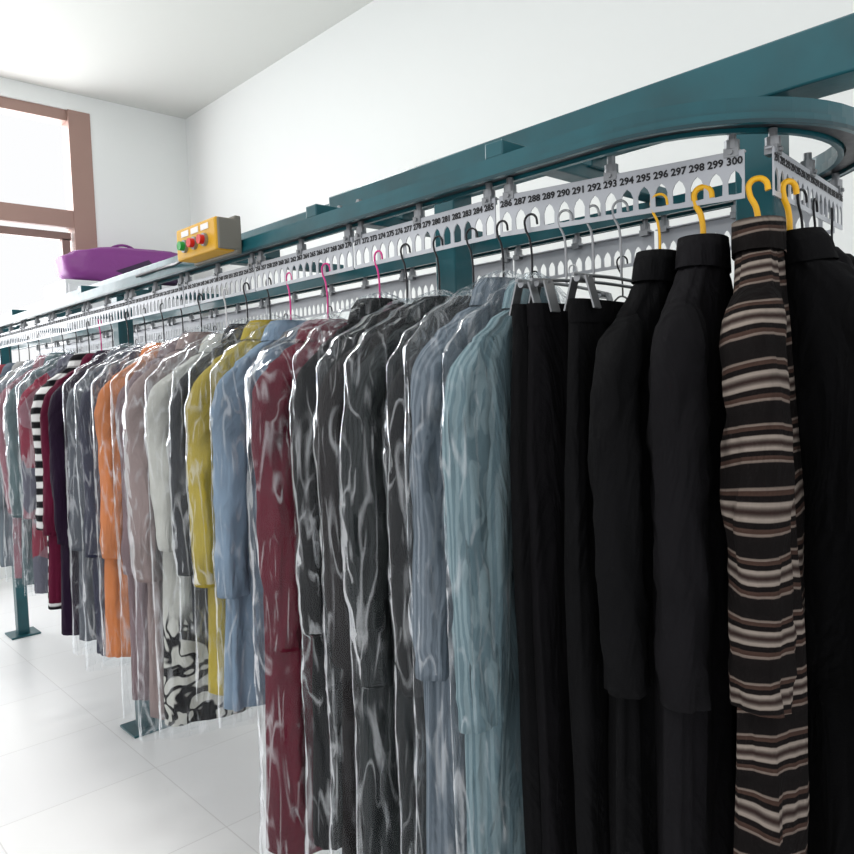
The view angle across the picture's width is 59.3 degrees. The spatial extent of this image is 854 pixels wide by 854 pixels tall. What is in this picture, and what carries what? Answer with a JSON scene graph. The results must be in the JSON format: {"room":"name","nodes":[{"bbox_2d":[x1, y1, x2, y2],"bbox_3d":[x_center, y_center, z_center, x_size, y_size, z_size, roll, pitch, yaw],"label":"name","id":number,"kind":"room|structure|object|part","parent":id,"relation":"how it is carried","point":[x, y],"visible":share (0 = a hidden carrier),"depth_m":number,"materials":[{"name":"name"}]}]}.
{"room":"laundry","nodes":[
{"label":"laundry","id":0,"kind":"room"},
{"bbox_2d":[0,77,193,578],"bbox_3d":[-4.974,-0.780,5.771,6.700,4.460,0.250,-5,4,-43],"label":"wall","id":1,"kind":"structure","parent":0,"point":[140,159],"depth_m":7.47,"materials":[{"name":"white paint"}]},
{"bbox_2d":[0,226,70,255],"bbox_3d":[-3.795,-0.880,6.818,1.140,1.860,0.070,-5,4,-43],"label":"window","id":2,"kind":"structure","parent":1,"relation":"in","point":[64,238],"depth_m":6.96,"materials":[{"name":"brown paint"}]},
{"bbox_2d":[0,96,96,250],"bbox_3d":[-4.557,-1.334,6.094,3.620,3.100,0.190,-5,4,-43],"label":"frame","id":3,"kind":"object","parent":1,"relation":"attached to","point":[79,219],"visible":0.52,"depth_m":7.09,"materials":[{"name":"brown paint"}]},
{"bbox_2d":[0,577,341,853],"bbox_3d":[-1.749,1.565,2.680,6.900,0.100,9.250,-5,4,-43],"label":"floor","id":4,"kind":"structure","parent":0,"point":[73,781],"depth_m":3.25,"materials":[{"name":"tile"}]},
{"bbox_2d":[44,279,202,352],"bbox_3d":[-2.797,-0.011,7.144,1.250,2.620,0.645,-5,4,-43],"label":"storage cabinet","id":5,"kind":"object","parent":4,"relation":"on","point":[64,286],"visible":0.16,"depth_m":6.69,"materials":[{"name":"grey paint"}]},
{"bbox_3d":[-2.828,-0.007,6.722,0.590,2.500,0.020,-5,4,-43],"label":"door","id":6,"kind":"part","parent":5,"relation":"part of","materials":[{"name":"grey paint"}]},
{"bbox_2d":[55,244,177,285],"bbox_3d":[-2.849,-1.509,7.019,1.122,0.386,0.441,-5,4,-43],"label":"bag","id":7,"kind":"object","parent":5,"relation":"on","point":[99,263],"visible":0.69,"depth_m":6.72,"materials":[{"name":"purple"}]},
{"bbox_3d":[-2.834,-1.647,6.974,0.316,0.106,0.024,-5,4,-43],"label":"handle","id":8,"kind":"part","parent":7,"relation":"part of","materials":[{"name":"purple fabric"}]},
{"bbox_3d":[-2.382,-0.045,7.138,0.590,2.500,0.020,-5,4,-43],"label":"door","id":9,"kind":"part","parent":5,"relation":"part of","materials":[{"name":"grey paint"}]},
{"bbox_2d":[0,13,853,738],"bbox_3d":[-1.362,0.369,3.528,0.631,2.165,6.400,-5,4,-43],"label":"conveyor","id":10,"kind":"object","parent":4,"relation":"on","point":[758,97],"visible":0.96,"depth_m":1.58,"materials":[{"name":"teal metal"}]},
{"bbox_2d":[0,340,10,373],"bbox_3d":[-2.154,0.065,3.933,0.505,1.034,0.132,-5,4,-43],"label":"jacket","id":11,"kind":"object","parent":10,"relation":"hanging from","point":[1,365],"visible":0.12,"depth_m":3.86,"materials":[{"name":"fabric"}]},
{"bbox_2d":[0,338,19,377],"bbox_3d":[-2.045,0.076,3.813,0.500,1.052,0.139,-5,4,-41],"label":"jacket","id":12,"kind":"object","parent":10,"relation":"hanging from","point":[7,368],"visible":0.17,"depth_m":3.73,"materials":[{"name":"fabric"}]},
{"bbox_3d":[-2.152,-0.458,3.886,0.013,0.076,0.441,-5,4,-43],"label":"slotted plate","id":13,"kind":"part","parent":10,"relation":"part of","materials":[{"name":"metal"}]},
{"bbox_2d":[0,336,29,382],"bbox_3d":[-1.926,0.099,3.683,0.487,1.088,0.141,-5,4,-41],"label":"jacket","id":14,"kind":"object","parent":10,"relation":"hanging from","point":[16,368],"visible":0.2,"depth_m":3.60,"materials":[{"name":"fabric"}]},
{"bbox_3d":[-2.795,0.373,5.063,0.070,2.085,0.070,-5,4,-43],"label":"post","id":15,"kind":"part","parent":10,"relation":"part of","materials":[{"name":"teal metal"}]},
{"bbox_2d":[0,333,40,566],"bbox_3d":[-1.815,0.091,3.571,0.153,1.070,0.513,1,5,45],"label":"jacket","id":16,"kind":"object","parent":10,"relation":"hanging from","point":[6,519],"visible":0.2,"depth_m":3.43,"materials":[{"name":"fabric"}]},
{"bbox_3d":[-2.759,1.407,5.121,0.180,0.012,0.180,-5,4,-43],"label":"foot plate","id":17,"kind":"part","parent":10,"relation":"part of","materials":[{"name":"teal paint"}]},
{"bbox_2d":[0,331,52,577],"bbox_3d":[-1.686,0.111,3.439,0.165,1.104,0.516,1,4,44],"label":"blouse","id":18,"kind":"object","parent":10,"relation":"hanging from","point":[17,522],"visible":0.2,"depth_m":3.29,"materials":[{"name":"fabric"}]},
{"bbox_3d":[-2.556,-0.612,4.716,0.610,0.030,0.044,-5,4,-43],"label":"cross arm","id":19,"kind":"part","parent":10,"relation":"part of","materials":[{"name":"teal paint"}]},
{"bbox_3d":[-1.847,-0.451,3.560,0.013,0.076,0.441,-5,4,-43],"label":"slotted plate","id":20,"kind":"part","parent":10,"relation":"part of","materials":[{"name":"metal"}]},
{"bbox_2d":[4,328,75,584],"bbox_3d":[-1.580,0.112,3.319,0.166,1.100,0.527,1,4,43],"label":"jacket","id":21,"kind":"object","parent":10,"relation":"hanging from","point":[14,461],"visible":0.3,"depth_m":3.13,"materials":[{"name":"grey fabric"}]},
{"bbox_2d":[17,324,77,593],"bbox_3d":[-1.463,0.121,3.199,0.520,1.113,0.157,-4,4,-38],"label":"sweater","id":22,"kind":"object","parent":10,"relation":"hanging from","point":[39,541],"visible":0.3,"depth_m":3.04,"materials":[{"name":"fabric"}]},
{"bbox_3d":[-2.656,-0.516,5.242,0.013,0.076,0.441,-5,4,-43],"label":"slotted plate","id":23,"kind":"part","parent":10,"relation":"part of","materials":[{"name":"metal"}]},
{"bbox_2d":[30,321,89,609],"bbox_3d":[-1.355,0.139,3.081,0.486,1.142,0.135,-5,4,-43],"label":"sweater","id":24,"kind":"object","parent":10,"relation":"hanging from","point":[75,360],"visible":0.18,"depth_m":2.92,"materials":[{"name":"fabric"}]},
{"bbox_3d":[-1.873,-0.595,3.986,0.610,0.030,0.044,-5,4,-43],"label":"cross arm","id":25,"kind":"part","parent":10,"relation":"part of","materials":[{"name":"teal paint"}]},
{"bbox_3d":[-1.541,-0.443,3.233,0.013,0.076,0.441,-5,4,-43],"label":"slotted plate","id":26,"kind":"part","parent":10,"relation":"part of","materials":[{"name":"metal"}]},
{"bbox_3d":[-2.350,-0.509,4.916,0.013,0.076,0.441,-5,4,-43],"label":"slotted plate","id":27,"kind":"part","parent":10,"relation":"part of","materials":[{"name":"metal"}]},
{"bbox_2d":[40,319,101,603],"bbox_3d":[-1.282,0.114,2.998,0.130,1.088,0.498,1,4,42],"label":"cardigan","id":28,"kind":"object","parent":10,"relation":"hanging from","point":[54,571],"visible":0.16,"depth_m":2.83,"materials":[{"name":"fabric"}]},
{"bbox_2d":[48,315,113,635],"bbox_3d":[-1.196,0.164,2.908,0.496,1.184,0.155,-5,4,-43],"label":"coat","id":29,"kind":"object","parent":10,"relation":"hanging from","point":[57,421],"visible":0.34,"depth_m":2.73,"materials":[{"name":"fabric"}]},
{"bbox_3d":[-2.045,-0.501,4.589,0.013,0.076,0.441,-5,4,-43],"label":"slotted plate","id":30,"kind":"part","parent":10,"relation":"part of","materials":[{"name":"metal"}]},
{"bbox_2d":[66,311,128,641],"bbox_3d":[-1.081,0.178,2.787,0.139,1.208,0.524,1,4,41],"label":"coat","id":31,"kind":"object","parent":10,"relation":"hanging from","point":[87,622],"visible":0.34,"depth_m":2.62,"materials":[{"name":"grey fabric"}]},
{"bbox_3d":[-1.236,-0.435,2.907,0.013,0.076,0.441,-5,4,-43],"label":"slotted plate","id":32,"kind":"part","parent":10,"relation":"part of","materials":[{"name":"metal"}]},
{"bbox_2d":[77,307,146,655],"bbox_3d":[-0.976,0.194,2.681,0.532,1.234,0.165,-5,4,-39],"label":"coat","id":33,"kind":"object","parent":10,"relation":"hanging from","point":[88,441],"visible":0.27,"depth_m":2.52,"materials":[{"name":"grey fabric"}]},
{"bbox_3d":[-1.740,-0.493,4.263,0.013,0.076,0.441,-5,4,-43],"label":"slotted plate","id":34,"kind":"part","parent":10,"relation":"part of","materials":[{"name":"metal"}]},
{"bbox_2d":[94,303,164,657],"bbox_3d":[-0.872,0.164,2.567,0.151,1.170,0.542,1,4,43],"label":"jacket","id":35,"kind":"object","parent":10,"relation":"hanging from","point":[117,616],"visible":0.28,"depth_m":2.39,"materials":[{"name":"orange fabric"}]},
{"bbox_3d":[-1.395,0.408,3.567,0.070,2.085,0.070,-5,4,-43],"label":"post","id":36,"kind":"part","parent":10,"relation":"part of","materials":[{"name":"teal paint"}]},
{"bbox_3d":[-1.359,1.442,3.624,0.180,0.012,0.180,-5,4,-43],"label":"foot plate","id":37,"kind":"part","parent":10,"relation":"part of","materials":[{"name":"teal paint"}]},
{"bbox_3d":[-1.190,-0.578,3.255,0.610,0.030,0.044,-5,4,-43],"label":"cross arm","id":38,"kind":"part","parent":10,"relation":"part of","materials":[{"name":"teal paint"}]},
{"bbox_2d":[115,298,183,700],"bbox_3d":[-0.776,0.241,2.472,0.508,1.319,0.162,-4,4,-38],"label":"coat","id":39,"kind":"object","parent":10,"relation":"hanging from","point":[137,591],"visible":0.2,"depth_m":2.35,"materials":[{"name":"fabric"}]},
{"bbox_3d":[-1.435,-0.486,3.936,0.013,0.076,0.441,-5,4,-43],"label":"slotted plate","id":40,"kind":"part","parent":10,"relation":"part of","materials":[{"name":"metal"}]},
{"bbox_3d":[-0.931,-0.428,2.581,0.013,0.076,0.441,-5,4,-43],"label":"slotted plate","id":41,"kind":"part","parent":10,"relation":"part of","materials":[{"name":"metal"}]},
{"bbox_2d":[123,294,220,719],"bbox_3d":[-0.681,0.245,2.366,0.144,1.322,0.540,1,4,43],"label":"coat","id":42,"kind":"object","parent":10,"relation":"hanging from","point":[147,560],"visible":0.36,"depth_m":2.17,"materials":[{"name":"beige fabric"}]},
{"bbox_2d":[135,215,241,277],"bbox_3d":[-0.792,-0.534,2.309,0.106,0.104,0.728,-5,4,-43],"label":"control box","id":43,"kind":"object","parent":10,"relation":"attached to","point":[216,238],"visible":1,"depth_m":2.07,"materials":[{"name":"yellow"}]},
{"bbox_3d":[-1.129,-0.478,3.610,0.013,0.076,0.441,-5,4,-43],"label":"slotted plate","id":44,"kind":"part","parent":10,"relation":"part of","materials":[{"name":"metal"}]},
{"bbox_2d":[145,287,249,726],"bbox_3d":[-0.572,0.226,2.248,0.530,1.278,0.154,-5,4,-39],"label":"coat","id":45,"kind":"object","parent":10,"relation":"hanging from","point":[187,698],"visible":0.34,"depth_m":2.12,"materials":[{"name":"grey fabric"}]},
{"bbox_2d":[168,282,249,632],"bbox_3d":[-0.497,0.072,2.146,0.102,0.965,0.522,1,4,44],"label":"garment","id":46,"kind":"object","parent":10,"relation":"hanging from","point":[177,446],"visible":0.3,"depth_m":1.97,"materials":[{"name":"grey fabric"}]},
{"bbox_3d":[-0.625,-0.420,2.254,0.013,0.076,0.441,-5,4,-43],"label":"slotted plate","id":47,"kind":"part","parent":10,"relation":"part of","materials":[{"name":"metal"}]},
{"bbox_2d":[185,277,273,695],"bbox_3d":[-0.417,0.143,2.078,0.520,1.105,0.136,-5,4,-39],"label":"jacket","id":48,"kind":"object","parent":10,"relation":"hanging from","point":[199,467],"visible":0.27,"depth_m":1.91,"materials":[{"name":"yellow fabric"}]},
{"bbox_3d":[-0.824,-0.471,3.284,0.013,0.076,0.441,-5,4,-43],"label":"slotted plate","id":49,"kind":"part","parent":10,"relation":"part of","materials":[{"name":"metal"}]},
{"bbox_2d":[210,272,305,711],"bbox_3d":[-0.349,0.163,2.004,0.511,1.140,0.132,-5,4,-41],"label":"shirt","id":50,"kind":"object","parent":10,"relation":"hanging from","point":[237,572],"visible":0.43,"depth_m":1.87,"materials":[{"name":"blue fabric"}]},
{"bbox_3d":[-0.541,-0.561,2.562,0.610,0.030,0.044,-5,4,-43],"label":"cross arm","id":51,"kind":"part","parent":10,"relation":"part of","materials":[{"name":"teal paint"}]},
{"bbox_3d":[-0.519,-0.463,2.957,0.013,0.076,0.441,-5,4,-43],"label":"slotted plate","id":52,"kind":"part","parent":10,"relation":"part of","materials":[{"name":"metal"}]},
{"bbox_2d":[251,263,348,853],"bbox_3d":[-0.227,0.310,1.880,0.259,1.420,0.537,0,4,37],"label":"coat","id":53,"kind":"object","parent":10,"relation":"hanging from","point":[288,651],"visible":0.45,"depth_m":1.69,"materials":[{"name":"fabric"}]},
{"bbox_3d":[-0.320,-0.412,1.928,0.013,0.076,0.441,-5,4,-43],"label":"slotted plate","id":54,"kind":"part","parent":10,"relation":"part of","materials":[{"name":"metal"}]},
{"bbox_2d":[290,250,404,849],"bbox_3d":[-0.086,0.257,1.726,0.502,1.315,0.129,-5,4,-38],"label":"coat","id":55,"kind":"object","parent":10,"relation":"hanging from","point":[363,316],"visible":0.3,"depth_m":1.60,"materials":[{"name":"black fabric"}]},
{"bbox_2d":[314,243,410,853],"bbox_3d":[-0.025,0.290,1.664,0.142,1.379,0.548,1,4,44],"label":"coat","id":56,"kind":"object","parent":10,"relation":"hanging from","point":[333,395],"visible":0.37,"depth_m":1.49,"materials":[{"name":"black fabric"}]},
{"bbox_3d":[-0.213,-0.456,2.631,0.013,0.076,0.441,-5,4,-43],"label":"slotted plate","id":57,"kind":"part","parent":10,"relation":"part of","materials":[{"name":"metal"}]},
{"bbox_3d":[-0.063,-0.549,2.051,0.610,0.030,0.044,-5,4,-43],"label":"cross arm","id":58,"kind":"part","parent":10,"relation":"part of","materials":[{"name":"teal paint"}]},
{"bbox_2d":[340,235,452,853],"bbox_3d":[0.049,0.302,1.587,0.526,1.399,0.128,-5,4,-40],"label":"coat","id":59,"kind":"object","parent":10,"relation":"hanging from","point":[386,715],"visible":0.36,"depth_m":1.43,"materials":[{"name":"black fabric"}]},
{"bbox_3d":[-0.015,-0.405,1.601,0.013,0.076,0.441,-5,4,-43],"label":"slotted plate","id":60,"kind":"part","parent":10,"relation":"part of","materials":[{"name":"metal"}]},
{"bbox_3d":[-1.402,-0.539,3.486,0.600,0.010,6.175,-5,4,-43],"label":"chain","id":61,"kind":"part","parent":10,"relation":"part of","materials":[{"name":"grey metal"}]},
{"bbox_2d":[384,227,477,853],"bbox_3d":[0.113,0.246,1.515,0.118,1.285,0.525,1,4,43],"label":"garment","id":62,"kind":"object","parent":10,"relation":"hanging from","point":[398,417],"visible":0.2,"depth_m":1.33,"materials":[{"name":"black fabric"}]},
{"bbox_3d":[0.101,0.445,1.967,0.070,2.085,0.070,-5,4,-43],"label":"post","id":63,"kind":"part","parent":10,"relation":"part of","materials":[{"name":"teal metal"}]},
{"bbox_3d":[0.092,-0.448,2.304,0.013,0.076,0.441,-5,4,-43],"label":"slotted plate","id":64,"kind":"part","parent":10,"relation":"part of","materials":[{"name":"metal"}]},
{"bbox_2d":[409,220,520,853],"bbox_3d":[0.167,0.231,1.456,0.533,1.252,0.106,-5,4,-40],"label":"shirt","id":65,"kind":"object","parent":10,"relation":"hanging from","point":[431,602],"visible":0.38,"depth_m":1.31,"materials":[{"name":"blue fabric"}]},
{"bbox_2d":[442,213,559,853],"bbox_3d":[0.217,0.294,1.413,0.089,1.375,0.533,1,4,44],"label":"coat","id":66,"kind":"object","parent":10,"relation":"hanging from","point":[476,414],"visible":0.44,"depth_m":1.27,"materials":[{"name":"blue fabric"}]},
{"bbox_2d":[509,209,612,853],"bbox_3d":[0.270,0.236,1.388,0.067,1.261,0.372,1,4,41],"label":"trousers","id":67,"kind":"object","parent":10,"relation":"hanging from","point":[522,581],"visible":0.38,"depth_m":1.25,"materials":[{"name":"fabric"}]},
{"bbox_2d":[568,264,577,277],"bbox_3d":[0.392,-0.338,2.002,0.322,0.193,0.033,-4,4,-37],"label":"wire hanger","id":68,"kind":"object","parent":10,"relation":"hanging from","point":[571,264],"visible":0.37,"depth_m":2.00,"materials":[{"name":"white metal"}]},
{"bbox_3d":[0.346,-0.539,1.613,0.610,0.030,0.044,-5,4,-43],"label":"cross arm","id":69,"kind":"part","parent":10,"relation":"part of","materials":[{"name":"teal paint"}]},
{"bbox_2d":[527,204,631,853],"bbox_3d":[0.314,0.236,1.364,0.370,1.261,0.074,-5,4,-39],"label":"trousers","id":70,"kind":"object","parent":10,"relation":"hanging from","point":[547,323],"visible":0.4,"depth_m":1.25,"materials":[{"name":"fabric"}]},
{"bbox_3d":[0.397,-0.440,1.978,0.013,0.076,0.441,-5,4,-43],"label":"slotted plate","id":71,"kind":"part","parent":10,"relation":"part of","materials":[{"name":"metal"}]},
{"bbox_2d":[563,199,630,853],"bbox_3d":[0.357,0.236,1.330,0.070,1.261,0.367,1,4,42],"label":"trousers","id":72,"kind":"object","parent":10,"relation":"hanging from","point":[588,319],"visible":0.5,"depth_m":1.21,"materials":[{"name":"fabric"}]},
{"bbox_2d":[614,256,627,300],"bbox_3d":[0.494,-0.335,1.892,0.033,0.193,0.322,1,4,39],"label":"wire hanger","id":73,"kind":"object","parent":10,"relation":"hanging from","point":[625,257],"visible":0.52,"depth_m":1.89,"materials":[{"name":"silver metal"}]},
{"bbox_3d":[0.323,-0.400,1.310,0.438,0.076,0.013,0,4,34],"label":"slotted plate","id":74,"kind":"part","parent":10,"relation":"part of","materials":[{"name":"metal"}]},
{"bbox_2d":[587,193,676,853],"bbox_3d":[0.405,0.172,1.290,0.106,1.130,0.458,1,4,39],"label":"jacket","id":75,"kind":"object","parent":10,"relation":"hanging from","point":[619,464],"visible":0.57,"depth_m":1.13,"materials":[{"name":"fabric"}]},
{"bbox_2d":[646,184,736,853],"bbox_3d":[0.473,0.173,1.247,0.117,1.139,0.438,0,4,35],"label":"jacket","id":76,"kind":"object","parent":10,"relation":"hanging from","point":[696,719],"visible":0.77,"depth_m":1.10,"materials":[{"name":"fabric"}]},
{"bbox_3d":[0.686,-0.432,1.658,0.013,0.076,0.399,-5,4,-41],"label":"slotted plate","id":77,"kind":"part","parent":10,"relation":"part of","materials":[{"name":"metal"}]},
{"bbox_3d":[0.634,0.458,1.398,0.070,2.085,0.070,-5,4,-43],"label":"post","id":78,"kind":"part","parent":10,"relation":"part of","materials":[{"name":"teal metal"}]},
{"bbox_2d":[719,175,808,853],"bbox_3d":[0.544,0.181,1.209,0.120,1.152,0.437,0,4,26],"label":"striped dress","id":79,"kind":"object","parent":10,"relation":"hanging from","point":[762,506],"visible":1,"depth_m":1.04,"materials":[{"name":"fabric"}]},
{"bbox_3d":[0.675,-0.414,1.329,0.013,0.076,0.421,1,4,42],"label":"slotted plate","id":80,"kind":"part","parent":10,"relation":"part of","materials":[{"name":"metal"}]},
{"bbox_2d":[781,178,853,853],"bbox_3d":[0.605,0.209,1.235,0.096,1.219,0.463,-3,3,-19],"label":"coat","id":81,"kind":"object","parent":10,"relation":"hanging from","point":[820,287],"visible":0.32,"depth_m":1.13,"materials":[{"name":"fabric"}]},
{"bbox_2d":[796,188,853,268],"bbox_3d":[0.654,0.215,1.299,0.098,1.236,0.486,-4,4,-35],"label":"coat","id":82,"kind":"object","parent":10,"relation":"hanging from","point":[843,257],"visible":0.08,"depth_m":1.22,"materials":[{"name":"fabric"}]},
{"bbox_2d":[830,207,832,237],"bbox_3d":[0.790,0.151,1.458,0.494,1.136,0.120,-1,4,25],"label":"wire hanger","id":83,"kind":"object","parent":10,"relation":"hanging from","point":[831,208],"visible":0.06,"depth_m":1.41,"materials":[{"name":"metal"}]},
{"bbox_2d":[812,198,853,264],"bbox_3d":[0.715,0.209,1.370,0.497,1.235,0.124,1,4,40],"label":"coat","id":84,"kind":"object","parent":10,"relation":"hanging from","point":[814,201],"visible":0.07,"depth_m":1.33,"materials":[{"name":"fabric"}]},
{"bbox_2d":[0,0,373,118],"bbox_3d":[-1.907,-2.985,2.426,6.900,0.100,9.250,-5,4,-43],"label":"ceiling","id":85,"kind":"structure","parent":0,"point":[176,58],"depth_m":6.11,"materials":[{"name":"white paint"}]},
{"bbox_2d":[186,0,853,333],"bbox_3d":[0.616,-0.923,4.834,0.200,4.460,9.250,-5,4,-43],"label":"wall","id":86,"kind":"structure","parent":0,"point":[392,87],"depth_m":5.05,"materials":[{"name":"white paint"}]}
]}

